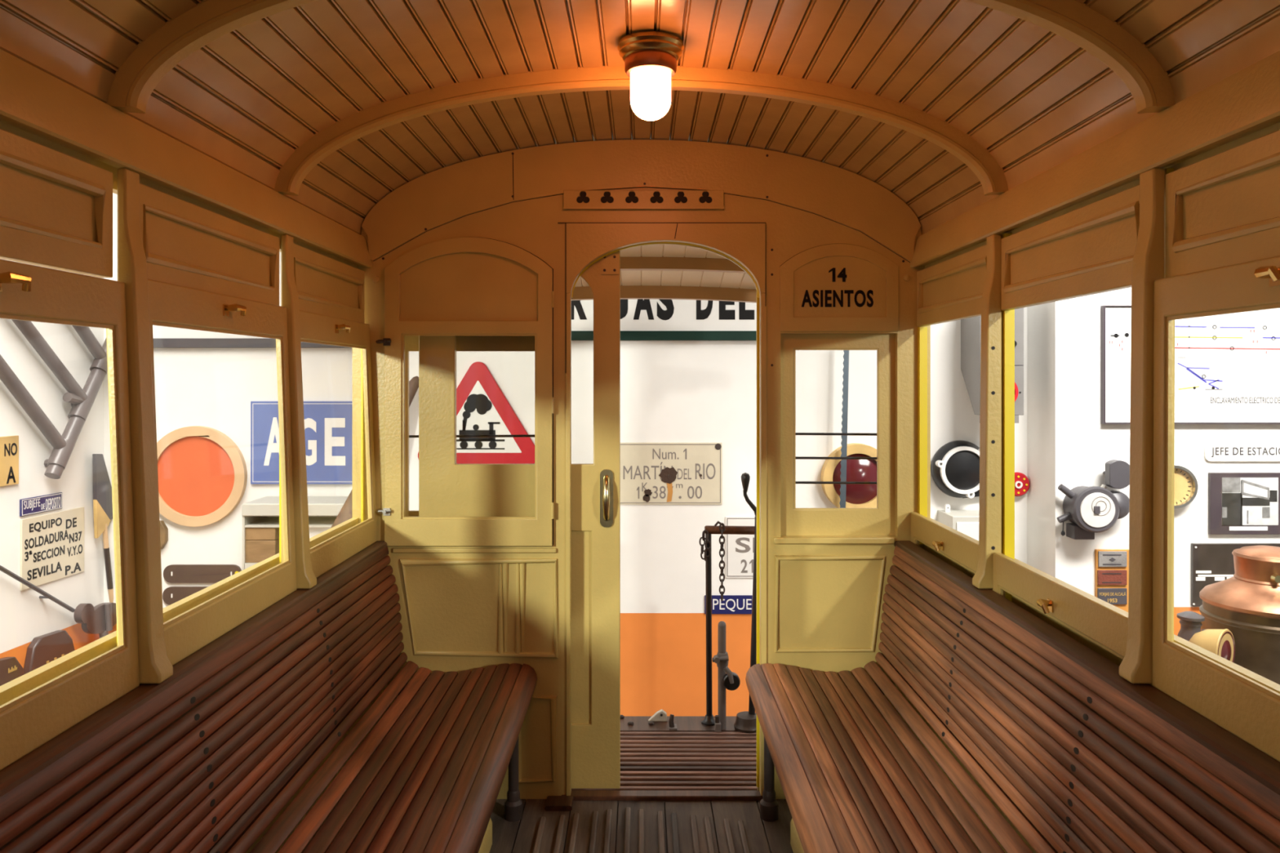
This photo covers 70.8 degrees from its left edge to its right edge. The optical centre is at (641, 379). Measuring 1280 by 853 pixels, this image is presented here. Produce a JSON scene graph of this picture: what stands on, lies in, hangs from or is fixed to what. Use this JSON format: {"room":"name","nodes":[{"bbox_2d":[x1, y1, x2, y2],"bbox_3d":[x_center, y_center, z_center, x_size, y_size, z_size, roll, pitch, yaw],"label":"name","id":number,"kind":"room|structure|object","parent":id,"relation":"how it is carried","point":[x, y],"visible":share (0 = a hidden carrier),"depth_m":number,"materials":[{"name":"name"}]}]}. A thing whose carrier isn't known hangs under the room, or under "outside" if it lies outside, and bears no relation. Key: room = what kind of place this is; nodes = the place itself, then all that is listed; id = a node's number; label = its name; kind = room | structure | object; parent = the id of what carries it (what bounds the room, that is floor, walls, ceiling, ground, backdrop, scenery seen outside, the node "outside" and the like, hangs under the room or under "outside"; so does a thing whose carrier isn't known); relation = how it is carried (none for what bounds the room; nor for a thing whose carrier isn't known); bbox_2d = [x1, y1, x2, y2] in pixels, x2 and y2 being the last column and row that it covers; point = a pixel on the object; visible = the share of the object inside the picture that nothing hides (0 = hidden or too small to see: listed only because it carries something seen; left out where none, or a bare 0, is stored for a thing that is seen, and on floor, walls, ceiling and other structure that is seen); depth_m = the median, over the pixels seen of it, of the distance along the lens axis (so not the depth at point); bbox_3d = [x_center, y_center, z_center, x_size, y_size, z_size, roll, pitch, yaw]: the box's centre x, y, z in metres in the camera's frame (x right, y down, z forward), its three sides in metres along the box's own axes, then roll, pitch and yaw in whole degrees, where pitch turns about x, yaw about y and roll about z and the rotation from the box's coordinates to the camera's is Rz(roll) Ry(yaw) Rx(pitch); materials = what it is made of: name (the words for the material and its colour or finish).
{"room":"vehicle interior","nodes":[
{"label":"vehicle interior","id":0,"kind":"room"},
{"bbox_2d":[0,258,103,668],"bbox_3d":[-3.264,-0.283,0.914,0.150,5.150,8.000,0,0,4],"label":"wall","id":1,"kind":"structure","parent":0,"point":[24,616],"depth_m":4.46,"materials":[{"name":"white paint"}]},
{"bbox_2d":[0,435,18,486],"bbox_3d":[-2.967,0.379,4.144,0.016,0.230,0.251,0,0,4],"label":"wooden sign","id":2,"kind":"object","parent":1,"relation":"attached to","point":[9,445],"visible":1,"depth_m":4.21,"materials":[{"name":"paint"}]},
{"bbox_2d":[0,657,24,685],"bbox_3d":[-2.954,1.433,4.154,0.043,0.305,0.271,0,0,4],"label":"plaque","id":3,"kind":"object","parent":1,"relation":"attached to","point":[11,668],"visible":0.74,"depth_m":4.18,"materials":[{"name":"paint"}]},
{"bbox_2d":[0,564,75,612],"bbox_3d":[-2.938,0.963,4.268,0.061,0.445,0.657,0,0,4],"label":"rod","id":4,"kind":"object","parent":1,"relation":"attached to","point":[46,595],"visible":1,"depth_m":4.33,"materials":[{"name":"grey metal"}]},
{"bbox_2d":[19,492,62,516],"bbox_3d":[-2.951,0.611,4.429,0.011,0.082,0.278,0,0,4],"label":"name plate","id":5,"kind":"object","parent":1,"relation":"attached to","point":[37,504],"visible":1,"depth_m":4.41,"materials":[{"name":"blue metal"}]},
{"bbox_2d":[23,630,75,674],"bbox_3d":[-2.933,1.442,4.478,0.043,0.371,0.334,0,0,4],"label":"plaque","id":6,"kind":"object","parent":1,"relation":"attached to","point":[44,649],"visible":0.47,"depth_m":4.42,"materials":[{"name":"paint"}]},
{"bbox_2d":[20,506,84,591],"bbox_3d":[-2.945,0.837,4.513,0.011,0.340,0.436,0,0,4],"label":"sign","id":7,"kind":"object","parent":1,"relation":"attached to","point":[52,544],"visible":1,"depth_m":4.49,"materials":[{"name":"beige metal"}]},
{"bbox_2d":[0,319,107,479],"bbox_3d":[-2.907,-0.002,4.419,0.102,0.989,0.994,0,0,4],"label":"pipes","id":8,"kind":"object","parent":1,"relation":"attached to","point":[82,400],"visible":0.81,"depth_m":4.45,"materials":[{"name":"grey metal"}]},
{"bbox_2d":[73,602,116,638],"bbox_3d":[-2.870,1.362,4.736,0.133,0.422,0.322,0,0,0],"label":"signal","id":9,"kind":"object","parent":1,"relation":"attached to","point":[100,619],"visible":0.8,"depth_m":4.70,"materials":[{"name":"paint"}]},
{"bbox_2d":[73,603,94,623],"bbox_3d":[-2.888,1.211,4.674,0.096,0.121,0.199,0,0,0],"label":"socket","id":10,"kind":"object","parent":9,"relation":"attached to","point":[84,613],"depth_m":4.61,"materials":[{"name":"paint"}]},
{"bbox_2d":[92,453,113,602],"bbox_3d":[-2.900,1.010,4.880,0.054,1.237,0.241,0,0,6],"label":"paddle","id":11,"kind":"object","parent":1,"relation":"attached to","point":[102,488],"visible":0.82,"depth_m":4.82,"materials":[{"name":"wood"}]},
{"bbox_2d":[0,120,387,852],"bbox_3d":[-0.869,0.617,0.840,0.114,2.150,4.280,0,0,0],"label":"wall","id":12,"kind":"structure","parent":0,"point":[56,200],"depth_m":1.63,"materials":[{"name":"beige paint"}]},
{"bbox_2d":[0,258,139,770],"bbox_3d":[-0.860,0.175,1.210,0.052,0.679,0.606,0,0,0],"label":"window","id":13,"kind":"structure","parent":12,"relation":"in","point":[28,292],"depth_m":1.40,"materials":[{"name":"beige paint"}]},
{"bbox_2d":[116,167,173,684],"bbox_3d":[-0.853,0.092,1.538,0.085,0.900,0.045,0,0,0],"label":"trim","id":14,"kind":"structure","parent":12,"relation":"attached to","point":[155,667],"depth_m":1.52,"materials":[{"name":"beige paint"}]},
{"bbox_2d":[0,48,373,267],"bbox_3d":[-0.904,-0.411,0.789,0.091,0.106,4.179,0,0,0],"label":"trim","id":15,"kind":"structure","parent":12,"relation":"attached to","point":[33,100],"depth_m":1.59,"materials":[{"name":"beige paint"}]},
{"bbox_2d":[147,279,296,665],"bbox_3d":[-0.860,0.169,1.883,0.052,0.693,0.641,0,0,0],"label":"window","id":16,"kind":"structure","parent":12,"relation":"in","point":[171,305],"depth_m":1.88,"materials":[{"name":"beige paint"}]},
{"bbox_2d":[279,234,316,588],"bbox_3d":[-0.853,0.092,2.228,0.085,0.900,0.045,0,0,0],"label":"trim","id":17,"kind":"structure","parent":12,"relation":"attached to","point":[305,577],"depth_m":2.21,"materials":[{"name":"beige paint"}]},
{"bbox_2d":[299,310,377,577],"bbox_3d":[-0.860,0.169,2.563,0.052,0.693,0.622,0,0,0],"label":"window","id":18,"kind":"structure","parent":12,"relation":"in","point":[316,328],"depth_m":2.64,"materials":[{"name":"beige paint"}]},
{"bbox_2d":[360,348,364,522],"bbox_3d":[-0.887,0.177,2.869,0.006,0.690,0.021,0,0,0],"label":"trim","id":19,"kind":"structure","parent":12,"relation":"attached to","point":[362,419],"depth_m":2.86,"materials":[{"name":"yellow paint"}]},
{"bbox_2d":[106,0,1174,113],"bbox_3d":[0.000,-0.616,1.535,1.806,0.312,0.044,0,0,0],"label":"trim","id":20,"kind":"structure","parent":12,"relation":"attached to","point":[1149,86],"depth_m":1.52,"materials":[{"name":"beige paint"}]},
{"bbox_2d":[273,65,1008,195],"bbox_3d":[0.000,-0.616,2.225,1.806,0.312,0.044,0,0,0],"label":"ceiling beam","id":21,"kind":"structure","parent":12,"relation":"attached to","point":[291,176],"depth_m":2.21,"materials":[{"name":"beige paint"}]},
{"bbox_2d":[103,192,1026,716],"bbox_3d":[-0.562,-0.283,4.975,5.327,5.150,0.150,0,0,0],"label":"wall","id":22,"kind":"structure","parent":0,"point":[672,391],"depth_m":4.90,"materials":[{"name":"white paint"}]},
{"bbox_2d":[160,520,168,549],"bbox_3d":[-2.621,0.842,4.886,0.091,0.155,0.031,0,0,0],"label":"wall plaque","id":23,"kind":"object","parent":22,"relation":"attached to","point":[163,528],"visible":0.39,"depth_m":4.87,"materials":[{"name":"brown wood"}]},
{"bbox_2d":[162,586,207,604],"bbox_3d":[-2.388,1.174,4.891,0.421,0.098,0.018,0,0,0],"label":"number plate","id":24,"kind":"object","parent":22,"relation":"attached to","point":[171,595],"visible":0.34,"depth_m":4.88,"materials":[{"name":"paint"}]},
{"bbox_2d":[156,426,247,526],"bbox_3d":[-2.417,0.523,4.883,0.544,0.544,0.036,0,0,0],"label":"disc","id":25,"kind":"object","parent":22,"relation":"attached to","point":[202,472],"visible":0.81,"depth_m":4.88,"materials":[{"name":"orange paint"}]},
{"bbox_2d":[163,564,241,582],"bbox_3d":[-2.385,1.054,4.891,0.421,0.098,0.018,0,0,0],"label":"number plate","id":26,"kind":"object","parent":22,"relation":"attached to","point":[171,573],"visible":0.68,"depth_m":4.88,"materials":[{"name":"paint"}]},
{"bbox_2d":[153,337,351,347],"bbox_3d":[-2.076,-0.200,4.885,1.524,0.051,0.030,0,0,0],"label":"wall rail","id":27,"kind":"object","parent":22,"relation":"attached to","point":[157,342],"visible":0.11,"depth_m":4.87,"materials":[{"name":"grey metal"}]},
{"bbox_2d":[250,400,352,484],"bbox_3d":[-1.706,0.341,4.889,0.828,0.450,0.021,0,0,0],"label":"name sign","id":28,"kind":"object","parent":22,"relation":"attached to","point":[328,424],"visible":0.58,"depth_m":4.88,"materials":[{"name":"blue metal"}]},
{"bbox_2d":[330,376,418,528],"bbox_3d":[-1.544,0.879,4.436,0.102,1.800,1.103,0,0,39],"label":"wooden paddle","id":29,"kind":"object","parent":22,"relation":"attached to","point":[345,513],"visible":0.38,"depth_m":4.55,"materials":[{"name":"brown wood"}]},
{"bbox_2d":[417,361,534,463],"bbox_3d":[-0.884,0.181,4.889,0.658,0.560,0.024,0,0,0],"label":"warning sign","id":30,"kind":"object","parent":22,"relation":"attached to","point":[482,408],"visible":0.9,"depth_m":4.88,"materials":[{"name":"red metal"}]},
{"bbox_2d":[571,298,756,340],"bbox_3d":[0.111,-0.425,4.885,2.559,0.421,0.030,0,0,0],"label":"board","id":31,"kind":"object","parent":22,"relation":"attached to","point":[641,319],"visible":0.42,"depth_m":4.88,"materials":[{"name":"white ceramic"}]},
{"bbox_2d":[620,442,722,504],"bbox_3d":[0.147,0.510,4.893,0.584,0.338,0.014,0,0,0],"label":"plate","id":32,"kind":"object","parent":22,"relation":"attached to","point":[651,473],"visible":0.96,"depth_m":4.89,"materials":[{"name":"beige metal"}]},
{"bbox_2d":[643,494,649,502],"bbox_3d":[0.028,0.644,4.890,0.038,0.042,0.004,0,0,0],"label":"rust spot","id":33,"kind":"object","parent":32,"relation":"attached to","point":[646,497],"depth_m":4.89,"materials":[{"name":"brown metal"}]},
{"bbox_2d":[644,488,652,495],"bbox_3d":[0.037,0.613,4.890,0.045,0.041,0.004,0,0,0],"label":"stain","id":34,"kind":"object","parent":32,"relation":"on","point":[646,491],"depth_m":4.89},
{"bbox_2d":[658,466,677,484],"bbox_3d":[0.146,0.520,4.890,0.102,0.092,0.004,0,0,0],"label":"stain","id":35,"kind":"object","parent":32,"relation":"attached to","point":[667,475],"depth_m":4.89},
{"bbox_2d":[704,595,752,613],"bbox_3d":[0.568,1.223,4.894,0.446,0.102,0.011,0,0,0],"label":"name plate","id":36,"kind":"object","parent":22,"relation":"attached to","point":[731,604],"visible":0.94,"depth_m":4.89,"materials":[{"name":"blue metal"}]},
{"bbox_2d":[725,516,754,577],"bbox_3d":[0.642,0.911,4.895,0.370,0.334,0.009,0,0,0],"label":"plate","id":37,"kind":"object","parent":22,"relation":"attached to","point":[740,548],"visible":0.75,"depth_m":4.89,"materials":[{"name":"white metal"}]},
{"bbox_2d":[839,350,848,507],"bbox_3d":[1.077,0.239,4.778,0.055,0.974,0.004,0,0,0],"label":"saw blade","id":38,"kind":"object","parent":22,"relation":"attached to","point":[846,356],"visible":0.78,"depth_m":4.78,"materials":[{"name":"blue metal"}]},
{"bbox_2d":[820,443,876,507],"bbox_3d":[1.165,0.534,4.858,0.378,0.378,0.086,0,0,0],"label":"lens","id":39,"kind":"object","parent":22,"relation":"attached to","point":[857,495],"visible":0.66,"depth_m":4.83,"materials":[{"name":"paint"}]},
{"bbox_2d":[930,440,979,497],"bbox_3d":[1.760,0.483,4.848,0.385,0.312,0.106,0,0,0],"label":"headlamp","id":40,"kind":"object","parent":22,"relation":"attached to","point":[955,466],"visible":0.74,"depth_m":4.81,"materials":[{"name":"black metal"}]},
{"bbox_2d":[937,504,978,541],"bbox_3d":[1.769,0.869,4.777,0.314,0.402,0.249,0,0,0],"label":"upper cabinet","id":41,"kind":"object","parent":22,"relation":"attached to","point":[965,522],"visible":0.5,"depth_m":4.66,"materials":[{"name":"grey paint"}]},
{"bbox_2d":[960,307,1023,422],"bbox_3d":[1.851,-0.111,4.750,0.226,0.667,0.301,0,0,0],"label":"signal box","id":42,"kind":"object","parent":22,"relation":"attached to","point":[971,327],"visible":0.22,"depth_m":4.65,"materials":[{"name":"grey metal"}]},
{"bbox_2d":[1014,471,1029,496],"bbox_3d":[2.036,0.566,4.877,0.131,0.131,0.049,0,0,0],"label":"wheel","id":43,"kind":"object","parent":22,"relation":"attached to","point":[1021,481],"visible":0.7,"depth_m":4.86,"materials":[{"name":"red metal"}]},
{"bbox_2d":[404,243,759,790],"bbox_3d":[0.000,0.402,2.976,1.840,1.920,0.026,0,0,0],"label":"wall","id":44,"kind":"structure","parent":0,"point":[464,343],"depth_m":2.98,"materials":[{"name":"beige paint"}]},
{"bbox_2d":[408,434,534,437],"bbox_3d":[-0.560,0.188,3.001,0.525,0.018,0.027,0,0,0],"label":"bar","id":45,"kind":"object","parent":44,"relation":"attached to","point":[531,435],"visible":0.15,"depth_m":3.01,"materials":[{"name":"black metal"}]},
{"bbox_2d":[795,432,876,435],"bbox_3d":[0.655,0.181,3.001,0.387,0.016,0.027,0,0,0],"label":"bar","id":46,"kind":"object","parent":44,"relation":"attached to","point":[797,433],"visible":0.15,"depth_m":3.01,"materials":[{"name":"black metal"}]},
{"bbox_2d":[795,456,876,459],"bbox_3d":[0.655,0.261,3.001,0.387,0.016,0.027,0,0,0],"label":"bar","id":47,"kind":"object","parent":44,"relation":"attached to","point":[797,457],"visible":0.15,"depth_m":3.01,"materials":[{"name":"black metal"}]},
{"bbox_2d":[795,481,876,484],"bbox_3d":[0.655,0.343,3.001,0.387,0.016,0.027,0,0,0],"label":"bar","id":48,"kind":"object","parent":44,"relation":"attached to","point":[797,482],"visible":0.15,"depth_m":3.01,"materials":[{"name":"black metal"}]},
{"bbox_2d":[0,0,1279,235],"bbox_3d":[0.000,-0.638,0.855,1.900,0.361,4.310,0,0,0],"label":"ceiling","id":49,"kind":"structure","parent":0,"point":[1033,98],"depth_m":1.93,"materials":[{"name":"paint"}]},
{"bbox_2d":[617,31,684,120],"bbox_3d":[0.021,-0.681,2.050,0.152,0.178,0.152,0,0,0],"label":"ceiling lamp","id":50,"kind":"object","parent":49,"relation":"attached to","point":[650,58],"visible":1,"depth_m":2.01,"materials":[{"name":"white glass"}]},
{"bbox_2d":[352,139,930,801],"bbox_3d":[0.000,0.297,2.888,1.850,2.129,0.056,0,0,0],"label":"wall","id":51,"kind":"structure","parent":0,"point":[825,248],"depth_m":2.88,"materials":[{"name":"beige paint"}]},
{"bbox_2d":[375,236,554,546],"bbox_3d":[-0.561,0.037,2.865,0.567,0.990,0.043,0,0,0],"label":"window","id":52,"kind":"structure","parent":51,"relation":"in","point":[400,530],"depth_m":2.86,"materials":[{"name":"beige paint"}]},
{"bbox_2d":[418,250,620,788],"bbox_3d":[-0.397,0.429,2.916,0.654,1.802,0.082,0,0,0],"label":"door","id":53,"kind":"structure","parent":51,"relation":"in","point":[446,487],"depth_m":2.92,"materials":[{"name":"beige paint"}]},
{"bbox_2d":[563,190,724,208],"bbox_3d":[0.007,-0.574,2.868,0.510,0.060,0.016,0,0,0],"label":"air vent","id":54,"kind":"object","parent":51,"relation":"in","point":[572,199],"depth_m":2.86,"materials":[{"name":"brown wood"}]},
{"bbox_2d":[780,333,894,535],"bbox_3d":[0.635,0.180,2.919,0.395,0.678,0.022,0,0,0],"label":"window","id":55,"kind":"structure","parent":51,"relation":"in","point":[880,520],"depth_m":2.91,"materials":[{"name":"beige paint"}]},
{"bbox_2d":[489,790,793,852],"bbox_3d":[0.000,1.359,0.807,1.620,0.066,4.214,0,0,0],"label":"floor","id":56,"kind":"structure","parent":0,"point":[584,821],"depth_m":2.71,"materials":[{"name":"brown wood"}]},
{"bbox_2d":[0,540,537,852],"bbox_3d":[-0.595,0.928,0.988,0.527,0.828,3.776,0,0,0],"label":"slatted bench","id":57,"kind":"object","parent":56,"relation":"on","point":[185,762],"visible":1,"depth_m":1.87,"materials":[{"name":"brown wood"}]},
{"bbox_2d":[745,540,1279,852],"bbox_3d":[0.595,0.928,0.988,0.527,0.828,3.776,0,0,0],"label":"slatted bench","id":58,"kind":"object","parent":56,"relation":"on","point":[1096,760],"visible":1,"depth_m":1.87,"materials":[{"name":"brown wood"}]},
{"bbox_2d":[571,244,756,302],"bbox_3d":[0.000,-0.447,3.401,1.840,0.322,0.819,0,0,0],"label":"ceiling","id":59,"kind":"structure","parent":0,"point":[654,272],"depth_m":3.65,"materials":[{"name":"paint"}]},
{"bbox_2d":[571,716,757,801],"bbox_3d":[0.000,1.456,3.390,1.860,0.081,0.799,0,0,0],"label":"platform","id":60,"kind":"object","parent":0,"point":[694,756],"visible":0.1,"depth_m":3.40,"materials":[{"name":"brown wood"}]},
{"bbox_2d":[627,721,633,725],"bbox_3d":[-0.044,1.411,3.700,0.024,0.012,0.021,0,0,0],"label":"bolt","id":61,"kind":"object","parent":60,"relation":"on","point":[629,723],"visible":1,"depth_m":3.69,"materials":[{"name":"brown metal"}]},
{"bbox_2d":[648,721,653,725],"bbox_3d":[0.041,1.411,3.700,0.024,0.012,0.021,0,0,0],"label":"bolt","id":62,"kind":"object","parent":60,"relation":"on","point":[651,723],"visible":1,"depth_m":3.69,"materials":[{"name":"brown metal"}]},
{"bbox_2d":[648,709,666,721],"bbox_3d":[0.068,1.395,3.739,0.078,0.044,0.026,0,0,0],"label":"wedge","id":63,"kind":"object","parent":60,"relation":"on","point":[660,715],"visible":1,"depth_m":3.73,"materials":[{"name":"grey paint"}]},
{"bbox_2d":[668,714,676,730],"bbox_3d":[0.127,1.388,3.660,0.034,0.057,0.050,0,0,0],"label":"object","id":64,"kind":"object","parent":60,"relation":"on","point":[672,726],"visible":1,"depth_m":3.65,"materials":[{"name":"grey metal"}]},
{"bbox_2d":[715,715,720,732],"bbox_3d":[0.309,1.386,3.628,0.024,0.062,0.026,0,0,0],"label":"pin","id":65,"kind":"object","parent":60,"relation":"on","point":[717,724],"visible":1,"depth_m":3.62,"materials":[{"name":"grey metal"}]},
{"bbox_2d":[715,721,720,732],"bbox_3d":[0.309,1.399,3.628,0.024,0.035,0.026,0,0,0],"label":"socket","id":66,"kind":"object","parent":65,"relation":"attached to","point":[717,724],"depth_m":3.62,"materials":[{"name":"grey metal"}]},
{"bbox_2d":[711,621,740,729],"bbox_3d":[0.341,1.199,3.630,0.108,0.435,0.083,0,0,36],"label":"column","id":67,"kind":"structure","parent":60,"relation":"on","point":[731,681],"depth_m":3.64,"materials":[{"name":"grey metal"}]},
{"bbox_2d":[701,525,754,725],"bbox_3d":[0.434,1.010,3.720,0.373,0.814,0.068,0,0,0],"label":"rail","id":68,"kind":"object","parent":60,"relation":"on","point":[708,720],"visible":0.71,"depth_m":3.71,"materials":[{"name":"black metal"}]},
{"bbox_2d":[698,520,725,561],"bbox_3d":[0.291,0.663,3.700,0.108,0.164,0.026,0,0,-4],"label":"chain","id":69,"kind":"object","parent":68,"relation":"hanging from","point":[703,537],"visible":1,"depth_m":3.69,"materials":[{"name":"brown metal"}]},
{"bbox_2d":[719,523,724,600],"bbox_3d":[0.331,0.748,3.694,0.024,0.321,0.020,0,0,-43],"label":"chain","id":70,"kind":"object","parent":68,"relation":"hanging from","point":[722,531],"visible":1,"depth_m":3.69,"materials":[{"name":"brown metal"}]},
{"bbox_2d":[733,472,756,733],"bbox_3d":[0.434,0.897,3.660,0.116,1.041,0.116,0,0,0],"label":"brake crank","id":71,"kind":"object","parent":60,"relation":"on","point":[745,722],"visible":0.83,"depth_m":3.65,"materials":[{"name":"black metal"}]},
{"bbox_2d":[895,121,1279,852],"bbox_3d":[0.869,0.617,0.840,0.114,2.150,4.280,0,0,0],"label":"wall","id":72,"kind":"structure","parent":0,"point":[1223,202],"depth_m":1.68,"materials":[{"name":"beige paint"}]},
{"bbox_2d":[917,327,927,544],"bbox_3d":[0.896,0.177,2.869,0.024,0.690,0.021,0,0,0],"label":"trim","id":73,"kind":"structure","parent":72,"relation":"attached to","point":[922,331],"depth_m":2.86,"materials":[{"name":"yellow paint"}]},
{"bbox_2d":[911,511,991,589],"bbox_3d":[0.854,0.762,2.563,0.051,0.680,0.622,0,0,0],"label":"window","id":74,"kind":"structure","parent":72,"relation":"in","point":[963,550],"depth_m":2.54,"materials":[{"name":"beige paint"}]},
{"bbox_2d":[972,233,1014,601],"bbox_3d":[0.869,0.092,2.224,0.086,0.900,0.051,0,0,0],"label":"trim","id":75,"kind":"structure","parent":72,"relation":"attached to","point":[997,428],"depth_m":2.21,"materials":[{"name":"beige paint"}]},
{"bbox_2d":[992,552,1128,659],"bbox_3d":[0.854,0.762,1.883,0.051,0.680,0.641,0,0,0],"label":"window","id":76,"kind":"structure","parent":72,"relation":"in","point":[1106,626],"depth_m":1.83,"materials":[{"name":"beige paint"}]},
{"bbox_2d":[910,50,1279,267],"bbox_3d":[0.904,-0.411,0.789,0.091,0.106,4.179,0,0,0],"label":"trim","id":77,"kind":"structure","parent":72,"relation":"attached to","point":[1246,102],"depth_m":1.60,"materials":[{"name":"beige paint"}]},
{"bbox_2d":[1119,167,1173,697],"bbox_3d":[0.863,0.092,1.538,0.074,0.900,0.045,0,0,0],"label":"trim","id":78,"kind":"structure","parent":72,"relation":"attached to","point":[1148,263],"depth_m":1.52,"materials":[{"name":"beige paint"}]},
{"bbox_2d":[1152,255,1279,761],"bbox_3d":[0.854,0.173,1.210,0.051,0.683,0.606,0,0,0],"label":"window","id":79,"kind":"structure","parent":72,"relation":"in","point":[1248,709],"depth_m":1.41,"materials":[{"name":"beige paint"}]},
{"bbox_2d":[1026,287,1279,635],"bbox_3d":[4.551,-0.283,4.835,4.898,5.150,0.430,0,0,0],"label":"wall","id":80,"kind":"structure","parent":0,"point":[1068,444],"depth_m":4.62,"materials":[{"name":"white paint"}]},
{"bbox_2d":[1057,459,1129,539],"bbox_3d":[2.290,0.604,4.539,0.362,0.400,0.168,0,0,0],"label":"lamp","id":81,"kind":"object","parent":80,"relation":"attached to","point":[1091,510],"visible":0.98,"depth_m":4.50,"materials":[{"name":"grey metal"}]},
{"bbox_2d":[1094,549,1128,612],"bbox_3d":[2.437,1.030,4.604,0.219,0.322,0.032,0,0,0],"label":"board","id":82,"kind":"object","parent":80,"relation":"attached to","point":[1111,566],"visible":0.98,"depth_m":4.59,"materials":[{"name":"orange wood"}]},
{"bbox_2d":[1173,465,1198,508],"bbox_3d":[2.710,0.544,4.596,0.233,0.219,0.051,0,0,0],"label":"gauge","id":83,"kind":"object","parent":80,"relation":"attached to","point":[1185,483],"visible":0.45,"depth_m":4.59,"materials":[{"name":"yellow metal"}]},
{"bbox_2d":[1100,305,1279,424],"bbox_3d":[3.164,-0.077,4.605,1.612,0.606,0.030,0,0,0],"label":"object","id":84,"kind":"object","parent":80,"relation":"attached to","point":[1227,366],"visible":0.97,"depth_m":4.60,"materials":[{"name":"white paper"}]},
{"bbox_2d":[1191,543,1279,606],"bbox_3d":[3.160,0.999,4.604,0.683,0.322,0.032,0,0,0],"label":"display board","id":85,"kind":"object","parent":80,"relation":"attached to","point":[1211,563],"visible":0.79,"depth_m":4.60,"materials":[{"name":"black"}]},
{"bbox_2d":[1204,443,1279,461],"bbox_3d":[3.152,0.371,4.613,0.527,0.092,0.013,0,0,0],"label":"name plate","id":86,"kind":"object","parent":80,"relation":"attached to","point":[1212,451],"visible":1,"depth_m":4.61,"materials":[{"name":"white metal"}]},
{"bbox_2d":[1208,472,1279,534],"bbox_3d":[3.119,0.633,4.608,0.421,0.315,0.024,0,0,0],"label":"framed photograph","id":87,"kind":"object","parent":80,"relation":"attached to","point":[1239,503],"visible":1,"depth_m":4.60,"materials":[{"name":"black paper"}]},
{"bbox_2d":[1222,477,1278,524],"bbox_3d":[3.111,0.621,4.599,0.287,0.243,0.003,0,0,0],"label":"print","id":88,"kind":"object","parent":87,"relation":"attached to","point":[1245,500],"depth_m":4.60},
{"bbox_3d":[1.100,2.342,-1.450,12.200,0.100,13.100,0,0,0],"label":"floor","id":89,"kind":"structure","parent":0,"visible":0},
{"bbox_2d":[241,496,347,570],"bbox_3d":[-1.720,1.461,4.730,0.631,1.662,0.300,0,0,0],"label":"shelf unit","id":90,"kind":"object","parent":89,"relation":"on","point":[264,512],"visible":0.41,"depth_m":4.59,"materials":[{"name":"grey paint"}]},
{"bbox_2d":[245,527,279,562],"bbox_3d":[-1.951,0.846,4.720,0.160,0.179,0.240,0,0,0],"label":"wooden crate","id":91,"kind":"object","parent":90,"relation":"on","point":[262,544],"visible":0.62,"depth_m":4.60,"materials":[{"name":"brown wood"}]},
{"bbox_2d":[309,527,330,537],"bbox_3d":[-1.586,0.843,4.735,0.284,0.186,0.230,0,0,0],"label":"storage bin","id":92,"kind":"object","parent":90,"relation":"on","point":[313,531],"visible":0.04,"depth_m":4.62,"materials":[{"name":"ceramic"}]},
{"bbox_2d":[1177,611,1205,640],"bbox_3d":[2.295,1.168,3.750,0.113,0.408,0.100,0,0,0],"label":"lantern","id":93,"kind":"object","parent":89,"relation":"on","point":[1190,622],"visible":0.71,"depth_m":3.72,"materials":[{"name":"grey metal"}]},
{"bbox_2d":[1188,629,1235,662],"bbox_3d":[2.289,1.180,3.611,0.185,0.384,0.153,0,0,-25],"label":"reflector","id":94,"kind":"object","parent":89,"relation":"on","point":[1220,642],"visible":0.44,"depth_m":3.56,"materials":[{"name":"paint"}]},
{"bbox_2d":[1199,545,1279,684],"bbox_3d":[2.689,1.042,3.850,0.513,0.659,0.513,0,0,0],"label":"vessel","id":95,"kind":"object","parent":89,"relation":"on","point":[1246,604],"visible":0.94,"depth_m":3.73,"materials":[{"name":"brown metal"}]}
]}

